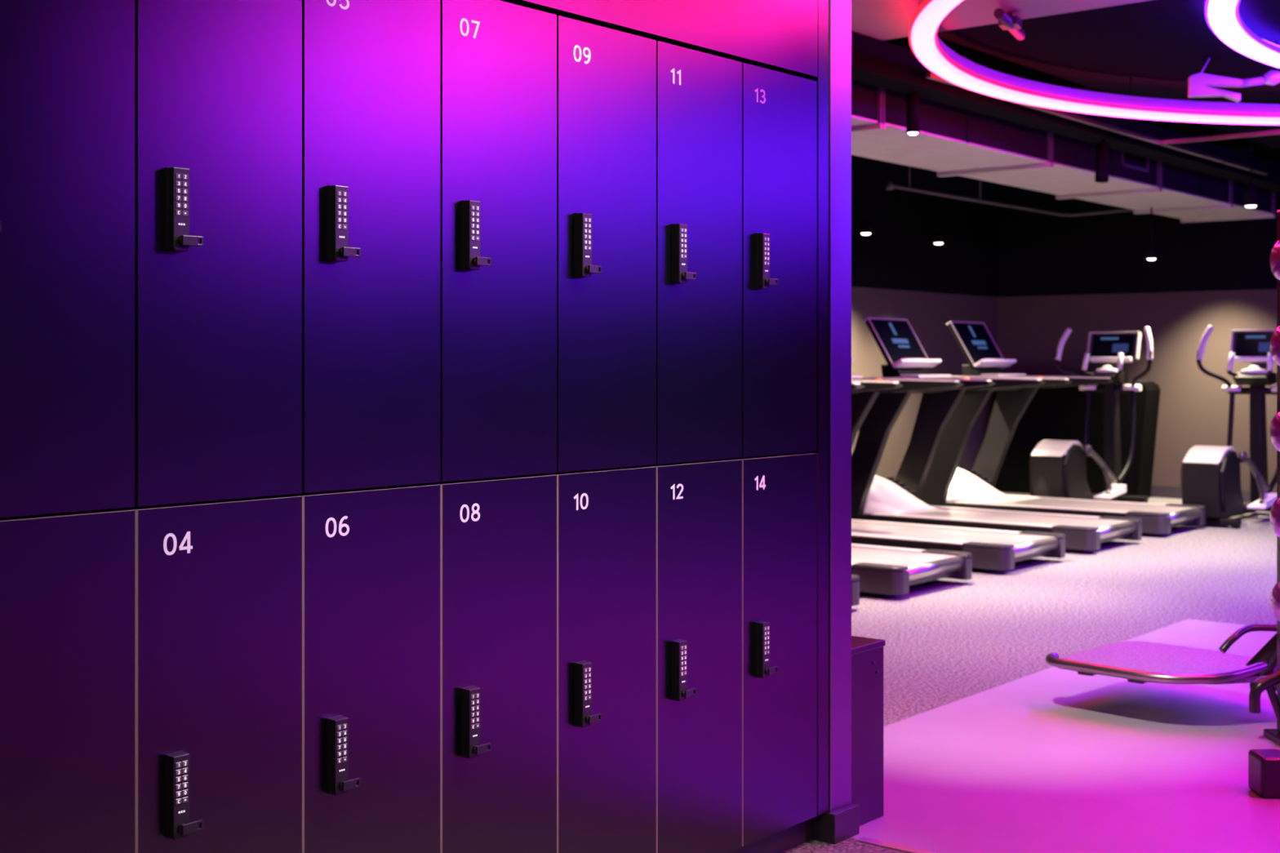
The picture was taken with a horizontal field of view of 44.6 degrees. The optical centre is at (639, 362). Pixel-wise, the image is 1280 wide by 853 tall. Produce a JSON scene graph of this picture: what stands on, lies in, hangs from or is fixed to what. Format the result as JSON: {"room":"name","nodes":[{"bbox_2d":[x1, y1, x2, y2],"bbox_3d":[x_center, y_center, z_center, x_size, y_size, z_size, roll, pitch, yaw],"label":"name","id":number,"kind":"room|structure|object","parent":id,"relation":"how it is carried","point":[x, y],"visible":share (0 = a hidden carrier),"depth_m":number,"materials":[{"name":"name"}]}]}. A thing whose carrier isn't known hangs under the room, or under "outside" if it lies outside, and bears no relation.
{"room":"gym","nodes":[
{"label":"gym","id":0,"kind":"room"},
{"bbox_2d":[500,0,817,78],"bbox_3d":[-1.833,-0.330,1.882,0.600,3.300,6.600,0,0,39],"label":"wall","id":1,"kind":"structure","parent":0,"point":[781,36],"depth_m":3.91,"materials":[{"name":"paint"}]},
{"bbox_2d":[0,507,134,852],"bbox_3d":[-1.131,0.740,2.627,0.526,0.989,0.348,0,0,39],"label":"locker","id":2,"kind":"object","parent":1,"relation":"in","point":[67,580],"visible":0.88,"depth_m":2.52,"materials":[{"name":"black"}]},
{"bbox_2d":[0,0,134,518],"bbox_3d":[-1.131,-0.259,2.627,0.526,1.009,0.348,0,0,39],"label":"locker","id":3,"kind":"object","parent":2,"relation":"on","point":[67,67],"visible":1,"depth_m":2.52,"materials":[{"name":"black"}]},
{"bbox_2d":[128,493,302,852],"bbox_3d":[-0.910,0.740,2.898,0.526,0.989,0.348,0,0,39],"label":"locker","id":4,"kind":"object","parent":1,"relation":"in","point":[218,584],"visible":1,"depth_m":2.75,"materials":[{"name":"black"}]},
{"bbox_2d":[128,0,302,507],"bbox_3d":[-0.910,-0.259,2.898,0.526,1.009,0.348,0,0,39],"label":"locker","id":5,"kind":"object","parent":4,"relation":"on","point":[218,83],"visible":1,"depth_m":2.75,"materials":[{"name":"black"}]},
{"bbox_2d":[295,483,439,852],"bbox_3d":[-0.689,0.740,3.170,0.526,0.989,0.348,0,0,39],"label":"locker","id":6,"kind":"object","parent":1,"relation":"in","point":[371,557],"visible":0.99,"depth_m":3.02,"materials":[{"name":"black"}]},
{"bbox_2d":[298,0,439,493],"bbox_3d":[-0.689,-0.259,3.170,0.526,1.009,0.348,0,0,39],"label":"locker","id":7,"kind":"object","parent":6,"relation":"on","point":[371,68],"visible":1,"depth_m":3.01,"materials":[{"name":"black"}]},
{"bbox_2d":[433,473,556,852],"bbox_3d":[-0.468,0.740,3.441,0.526,0.989,0.348,0,0,39],"label":"locker","id":8,"kind":"object","parent":1,"relation":"in","point":[498,535],"visible":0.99,"depth_m":3.29,"materials":[{"name":"black"}]},
{"bbox_2d":[439,0,556,482],"bbox_3d":[-0.468,-0.259,3.441,0.526,1.009,0.348,0,0,39],"label":"locker","id":9,"kind":"object","parent":8,"relation":"on","point":[498,58],"visible":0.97,"depth_m":3.29,"materials":[{"name":"black"}]},
{"bbox_2d":[550,465,656,852],"bbox_3d":[-0.246,0.740,3.712,0.526,0.989,0.348,0,0,39],"label":"locker","id":10,"kind":"object","parent":1,"relation":"in","point":[606,517],"visible":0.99,"depth_m":3.56,"materials":[{"name":"black"}]},
{"bbox_2d":[550,15,656,473],"bbox_3d":[-0.246,-0.259,3.712,0.526,1.009,0.348,0,0,39],"label":"locker","id":11,"kind":"object","parent":10,"relation":"on","point":[606,77],"visible":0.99,"depth_m":3.55,"materials":[{"name":"black"}]},
{"bbox_2d":[649,457,742,852],"bbox_3d":[-0.025,0.740,3.983,0.526,0.989,0.348,0,0,39],"label":"locker","id":12,"kind":"object","parent":1,"relation":"in","point":[699,504],"visible":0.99,"depth_m":3.83,"materials":[{"name":"black"}]},
{"bbox_2d":[650,40,742,465],"bbox_3d":[-0.025,-0.259,3.983,0.526,1.009,0.348,0,0,39],"label":"locker","id":13,"kind":"object","parent":12,"relation":"on","point":[699,94],"visible":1,"depth_m":3.83,"materials":[{"name":"black"}]},
{"bbox_2d":[735,452,817,846],"bbox_3d":[0.196,0.740,4.255,0.526,0.989,0.348,0,0,39],"label":"locker","id":14,"kind":"object","parent":1,"relation":"in","point":[780,491],"visible":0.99,"depth_m":4.10,"materials":[{"name":"black"}]},
{"bbox_2d":[740,62,817,457],"bbox_3d":[0.196,-0.259,4.255,0.526,1.009,0.348,0,0,39],"label":"locker","id":15,"kind":"object","parent":14,"relation":"on","point":[780,109],"visible":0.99,"depth_m":4.11,"materials":[{"name":"black"}]},
{"bbox_2d":[728,803,859,852],"bbox_3d":[-1.574,1.279,1.785,0.124,0.082,6.776,0,0,39],"label":"baseboard","id":16,"kind":"structure","parent":1,"relation":"attached to","point":[839,825],"depth_m":4.28,"materials":[{"name":"grey paint"}]},
{"bbox_2d":[827,0,851,813],"bbox_3d":[0.324,-0.330,4.524,0.604,3.300,0.110,0,0,39],"label":"wall","id":17,"kind":"structure","parent":0,"point":[840,11],"depth_m":4.33,"materials":[{"name":"paint"}]},
{"bbox_2d":[806,0,829,815],"bbox_3d":[0.483,-0.373,4.287,0.050,3.214,0.054,0,0,39],"label":"trim","id":18,"kind":"structure","parent":17,"relation":"attached to","point":[823,78],"depth_m":4.27,"materials":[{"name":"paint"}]},
{"bbox_2d":[906,92,919,135],"bbox_3d":[1.524,-1.474,8.719,0.072,0.412,0.072,0,0,39],"label":"spotlight","id":19,"kind":"object","parent":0,"point":[912,98],"visible":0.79,"depth_m":8.69,"materials":[{"name":"black paint"}]},
{"bbox_2d":[851,155,997,479],"bbox_3d":[-1.989,-0.330,9.365,0.100,3.300,18.000,0,0,39],"label":"wall","id":20,"kind":"structure","parent":0,"point":[898,271],"depth_m":15.04,"materials":[{"name":"brown paint"}]},
{"bbox_2d":[782,492,1279,852],"bbox_3d":[2.932,1.370,5.351,12.600,0.100,18.000,0,0,39],"label":"floor","id":21,"kind":"structure","parent":0,"point":[1053,759],"depth_m":5.90,"materials":[{"name":"carpet"}]},
{"bbox_2d":[851,574,859,606],"bbox_3d":[0.054,0.489,8.673,2.200,1.663,0.926,0,0,39],"label":"treadmill","id":22,"kind":"object","parent":21,"relation":"on","point":[855,582],"visible":0.09,"depth_m":8.27,"materials":[{"name":"black plastic"}]},
{"bbox_2d":[851,635,885,826],"bbox_3d":[0.489,1.064,4.606,0.428,0.512,0.191,0,0,39],"label":"cabinet","id":23,"kind":"object","parent":21,"relation":"on","point":[867,653],"visible":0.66,"depth_m":4.48,"materials":[{"name":"grey laminate"}]},
{"bbox_2d":[856,836,934,852],"bbox_3d":[3.493,1.318,1.965,7.450,0.004,0.036,0,0,39],"label":"trim","id":24,"kind":"structure","parent":21,"relation":"on","point":[866,840],"depth_m":4.25,"materials":[{"name":"silver metal"}]},
{"bbox_2d":[851,382,972,595],"bbox_3d":[0.863,0.489,9.665,2.200,1.663,0.926,0,0,39],"label":"treadmill","id":25,"kind":"object","parent":21,"relation":"on","point":[882,570],"visible":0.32,"depth_m":9.01,"materials":[{"name":"black plastic"}]},
{"bbox_2d":[851,359,1065,570],"bbox_3d":[1.697,0.489,10.688,2.200,1.663,0.926,0,0,39],"label":"treadmill","id":26,"kind":"object","parent":21,"relation":"on","point":[990,549],"visible":0.43,"depth_m":10.28,"materials":[{"name":"black plastic"}]},
{"bbox_2d":[851,317,1142,551],"bbox_3d":[2.531,0.489,11.711,2.200,1.663,0.926,0,0,39],"label":"treadmill","id":27,"kind":"object","parent":21,"relation":"on","point":[873,497],"visible":0.85,"depth_m":11.85,"materials":[{"name":"black plastic"}]},
{"bbox_2d":[862,475,936,514],"bbox_3d":[1.911,1.042,12.216,0.600,0.317,0.680,0,0,39],"label":"hood","id":28,"kind":"object","parent":27,"relation":"attached to","point":[886,495],"depth_m":12.08,"materials":[{"name":"white plastic"}]},
{"bbox_2d":[892,358,942,367],"bbox_3d":[2.139,0.005,12.031,0.088,0.069,0.620,0,0,39],"label":"tray","id":29,"kind":"object","parent":27,"relation":"on","point":[896,362],"depth_m":11.97,"materials":[{"name":"white plastic"}]},
{"bbox_2d":[919,320,1205,534],"bbox_3d":[3.365,0.489,12.734,2.200,1.663,0.926,0,0,39],"label":"treadmill","id":30,"kind":"object","parent":21,"relation":"on","point":[945,484],"visible":0.83,"depth_m":12.89,"materials":[{"name":"black plastic"}]},
{"bbox_2d":[946,467,1011,502],"bbox_3d":[2.745,1.042,13.239,0.600,0.317,0.680,0,0,39],"label":"hood","id":31,"kind":"object","parent":30,"relation":"attached to","point":[975,485],"depth_m":13.09,"materials":[{"name":"white plastic"}]},
{"bbox_2d":[973,358,1016,367],"bbox_3d":[2.973,0.005,13.054,0.088,0.069,0.620,0,0,39],"label":"tray","id":32,"kind":"object","parent":30,"relation":"on","point":[978,362],"depth_m":12.99,"materials":[{"name":"white plastic"}]},
{"bbox_2d":[994,380,1160,497],"bbox_3d":[4.333,0.750,15.550,1.600,1.140,0.350,0,0,39],"label":"storage cabinet","id":33,"kind":"object","parent":21,"relation":"on","point":[1058,413],"visible":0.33,"depth_m":15.31,"materials":[{"name":"black metal"}]},
{"bbox_2d":[1029,326,1152,502],"bbox_3d":[3.977,0.498,14.022,0.932,1.644,1.560,0,0,39],"label":"elliptical trainer","id":34,"kind":"object","parent":21,"relation":"on","point":[1057,468],"visible":0.89,"depth_m":14.33,"materials":[{"name":"black plastic"}]},
{"bbox_2d":[1094,364,1118,372],"bbox_3d":[4.319,0.060,14.440,0.240,0.070,0.144,0,0,39],"label":"tray","id":35,"kind":"object","parent":34,"relation":"on","point":[1106,368],"depth_m":14.41,"materials":[{"name":"white plastic"}]},
{"bbox_2d":[1044,623,1276,690],"bbox_3d":[2.200,1.004,5.775,1.250,0.633,0.768,0,0,39],"label":"bench","id":36,"kind":"object","parent":21,"relation":"on","point":[1141,662],"visible":0.98,"depth_m":5.79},
{"bbox_2d":[1180,325,1276,528],"bbox_3d":[4.968,0.498,13.085,0.932,1.644,1.560,0,0,39],"label":"elliptical trainer","id":37,"kind":"object","parent":21,"relation":"on","point":[1211,475],"visible":0.93,"depth_m":13.29,"materials":[{"name":"black plastic"}]},
{"bbox_2d":[1240,364,1267,373],"bbox_3d":[5.309,0.060,13.503,0.240,0.070,0.144,0,0,39],"label":"tray","id":38,"kind":"object","parent":37,"relation":"on","point":[1253,368],"depth_m":13.47,"materials":[{"name":"white plastic"}]},
{"bbox_2d":[1248,749,1279,798],"bbox_3d":[1.951,1.258,4.765,0.145,0.125,0.140,0,0,0],"label":"block","id":39,"kind":"object","parent":21,"relation":"on","point":[1264,765],"visible":1,"depth_m":4.72,"materials":[{"name":"grey laminate"}]},
{"bbox_2d":[1248,209,1279,745],"bbox_3d":[2.253,0.395,5.354,0.278,1.850,0.311,0,0,0],"label":"tower","id":40,"kind":"object","parent":21,"relation":"on","point":[1267,683],"visible":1,"depth_m":5.43,"materials":[{"name":"black"}]},
{"bbox_2d":[1269,581,1279,621],"bbox_3d":[2.290,0.810,5.270,0.310,0.150,0.150,0,0,0],"label":"dumbbell","id":41,"kind":"object","parent":40,"relation":"on","point":[1274,599],"visible":1,"depth_m":5.26,"materials":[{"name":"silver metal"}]},
{"bbox_2d":[1269,240,1279,279],"bbox_3d":[2.290,-0.345,5.270,0.310,0.150,0.150,0,0,0],"label":"dumbbell","id":42,"kind":"object","parent":40,"relation":"on","point":[1274,260],"visible":1,"depth_m":5.26,"materials":[{"name":"silver metal"}]},
{"bbox_2d":[1269,412,1279,451],"bbox_3d":[2.290,0.235,5.270,0.310,0.150,0.150,0,0,0],"label":"dumbbell","id":43,"kind":"object","parent":40,"relation":"on","point":[1274,430],"visible":1,"depth_m":5.26,"materials":[{"name":"silver metal"}]},
{"bbox_2d":[1269,497,1279,537],"bbox_3d":[2.290,0.525,5.270,0.310,0.150,0.150,0,0,0],"label":"dumbbell","id":44,"kind":"object","parent":40,"relation":"on","point":[1274,515],"visible":1,"depth_m":5.26,"materials":[{"name":"silver metal"}]},
{"bbox_2d":[1269,326,1279,365],"bbox_3d":[2.290,-0.055,5.270,0.310,0.150,0.150,0,0,0],"label":"dumbbell","id":45,"kind":"object","parent":40,"relation":"on","point":[1274,344],"visible":1,"depth_m":5.26,"materials":[{"name":"silver metal"}]},
{"bbox_2d":[882,36,1279,152],"bbox_3d":[2.932,-2.030,5.351,12.600,0.100,18.000,0,0,39],"label":"ceiling","id":46,"kind":"structure","parent":0,"point":[1191,129],"depth_m":11.00,"materials":[{"name":"black paint"}]},
{"bbox_2d":[860,157,871,235],"bbox_3d":[1.896,-1.524,13.100,0.100,0.912,0.100,0,0,39],"label":"spotlight","id":47,"kind":"object","parent":46,"relation":"hanging from","point":[865,226],"visible":0.94,"depth_m":13.07,"materials":[{"name":"black paint"}]},
{"bbox_2d":[933,176,944,244],"bbox_3d":[2.711,-1.524,14.178,0.100,0.912,0.100,0,0,39],"label":"spotlight","id":48,"kind":"object","parent":46,"relation":"hanging from","point":[938,239],"visible":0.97,"depth_m":14.16,"materials":[{"name":"black paint"}]},
{"bbox_2d":[851,0,1150,40],"bbox_3d":[1.438,-1.830,6.905,2.280,0.300,1.720,0,0,39],"label":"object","id":49,"kind":"structure","parent":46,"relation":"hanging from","point":[881,20],"depth_m":7.49,"materials":[{"name":"grey paint"}]},
{"bbox_2d":[993,8,1025,39],"bbox_3d":[1.776,-1.638,7.494,0.090,0.084,0.540,0,0,24],"label":"lamp","id":50,"kind":"object","parent":49,"relation":"attached to","point":[1010,22],"visible":1,"depth_m":7.43,"materials":[{"name":"grey"}]},
{"bbox_2d":[886,165,1133,216],"bbox_3d":[3.304,-1.665,13.162,0.938,0.630,3.252,0,0,39],"label":"pipe","id":51,"kind":"object","parent":46,"relation":"hanging from","point":[890,185],"visible":0.77,"depth_m":13.43,"materials":[{"name":"grey metal"}]},
{"bbox_2d":[851,46,1275,222],"bbox_3d":[2.709,-1.640,11.023,0.845,0.680,8.508,0,0,39],"label":"air duct","id":52,"kind":"object","parent":46,"relation":"hanging from","point":[950,140],"visible":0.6,"depth_m":10.61,"materials":[{"name":"grey metal"}]},
{"bbox_2d":[1120,151,1149,172],"bbox_3d":[3.664,-1.525,11.554,0.014,0.190,0.500,0,0,39],"label":"grille","id":53,"kind":"object","parent":52,"relation":"attached to","point":[1130,162],"depth_m":11.53,"materials":[{"name":"grey metal"}]},
{"bbox_2d":[1146,207,1156,260],"bbox_3d":[4.356,-1.094,13.300,0.090,0.452,0.090,0,0,39],"label":"spotlight","id":54,"kind":"object","parent":52,"relation":"hanging from","point":[1151,254],"visible":1,"depth_m":13.28,"materials":[{"name":"black paint"}]},
{"bbox_2d":[851,31,1279,193],"bbox_3d":[2.980,-1.590,10.409,0.200,0.180,9.900,0,0,39],"label":"ceiling beam","id":55,"kind":"structure","parent":46,"relation":"attached to","point":[874,61],"depth_m":9.84,"materials":[{"name":"black metal"}]},
{"bbox_2d":[925,71,1268,175],"bbox_3d":[3.300,-1.528,10.470,0.030,0.025,5.600,0,0,39],"label":"cable tray","id":56,"kind":"object","parent":55,"relation":"attached to","point":[930,75],"visible":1,"depth_m":10.28,"materials":[{"name":"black metal"}]},
{"bbox_2d":[1163,129,1279,144],"bbox_3d":[4.312,-1.528,10.310,1.730,0.025,0.030,0,0,39],"label":"cable tray","id":57,"kind":"object","parent":56,"relation":"attached to","point":[1277,131],"visible":1,"depth_m":10.59,"materials":[{"name":"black metal"}]},
{"bbox_2d":[1094,137,1110,182],"bbox_3d":[3.098,-1.363,10.460,0.090,0.315,0.117,0,0,39],"label":"spotlight","id":58,"kind":"object","parent":55,"relation":"hanging from","point":[1103,148],"visible":1,"depth_m":10.43,"materials":[{"name":"black paint"}]},
{"bbox_2d":[908,0,1279,124],"bbox_3d":[4.265,-1.730,6.716,6.126,0.500,6.126,0,0,39],"label":"ring light","id":59,"kind":"object","parent":46,"relation":"hanging from","point":[925,42],"visible":1,"depth_m":8.97,"materials":[{"name":"white glowing light-emitting plastic diffuser"}]},
{"bbox_2d":[937,0,1279,148],"bbox_3d":[6.470,-1.853,7.711,8.300,0.255,5.870,0,0,39],"label":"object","id":60,"kind":"structure","parent":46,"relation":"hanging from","point":[1160,44],"depth_m":8.61,"materials":[{"name":"black paint"}]},
{"bbox_2d":[1187,57,1279,102],"bbox_3d":[3.368,-1.601,8.834,0.498,0.251,0.089,0,0,9],"label":"bracket","id":61,"kind":"object","parent":60,"relation":"attached to","point":[1197,83],"visible":1,"depth_m":8.81,"materials":[{"name":"silver metal"}]},
{"bbox_2d":[1204,0,1279,67],"bbox_3d":[5.741,-1.791,6.106,6.774,0.378,6.774,0,0,39],"label":"ring light","id":62,"kind":"object","parent":46,"relation":"hanging from","point":[1220,18],"visible":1,"depth_m":7.66,"materials":[{"name":"white plastic"}]},
{"bbox_2d":[1244,137,1257,207],"bbox_3d":[4.615,-1.574,11.798,0.100,0.812,0.100,0,0,39],"label":"spotlight","id":63,"kind":"object","parent":46,"relation":"hanging from","point":[1251,191],"visible":0.98,"depth_m":11.76,"materials":[{"name":"black paint"}]},
{"bbox_2d":[997,149,1279,491],"bbox_3d":[8.652,-0.330,12.364,12.600,3.300,0.100,0,0,39],"label":"wall","id":64,"kind":"structure","parent":0,"point":[1082,274],"depth_m":15.24,"materials":[{"name":"brown paint"}]},
{"bbox_2d":[1150,485,1276,502],"bbox_3d":[8.621,1.262,12.315,12.585,0.115,0.015,0,0,39],"label":"baseboard","id":65,"kind":"structure","parent":64,"relation":"attached to","point":[1157,491],"depth_m":15.14,"materials":[{"name":"grey paint"}]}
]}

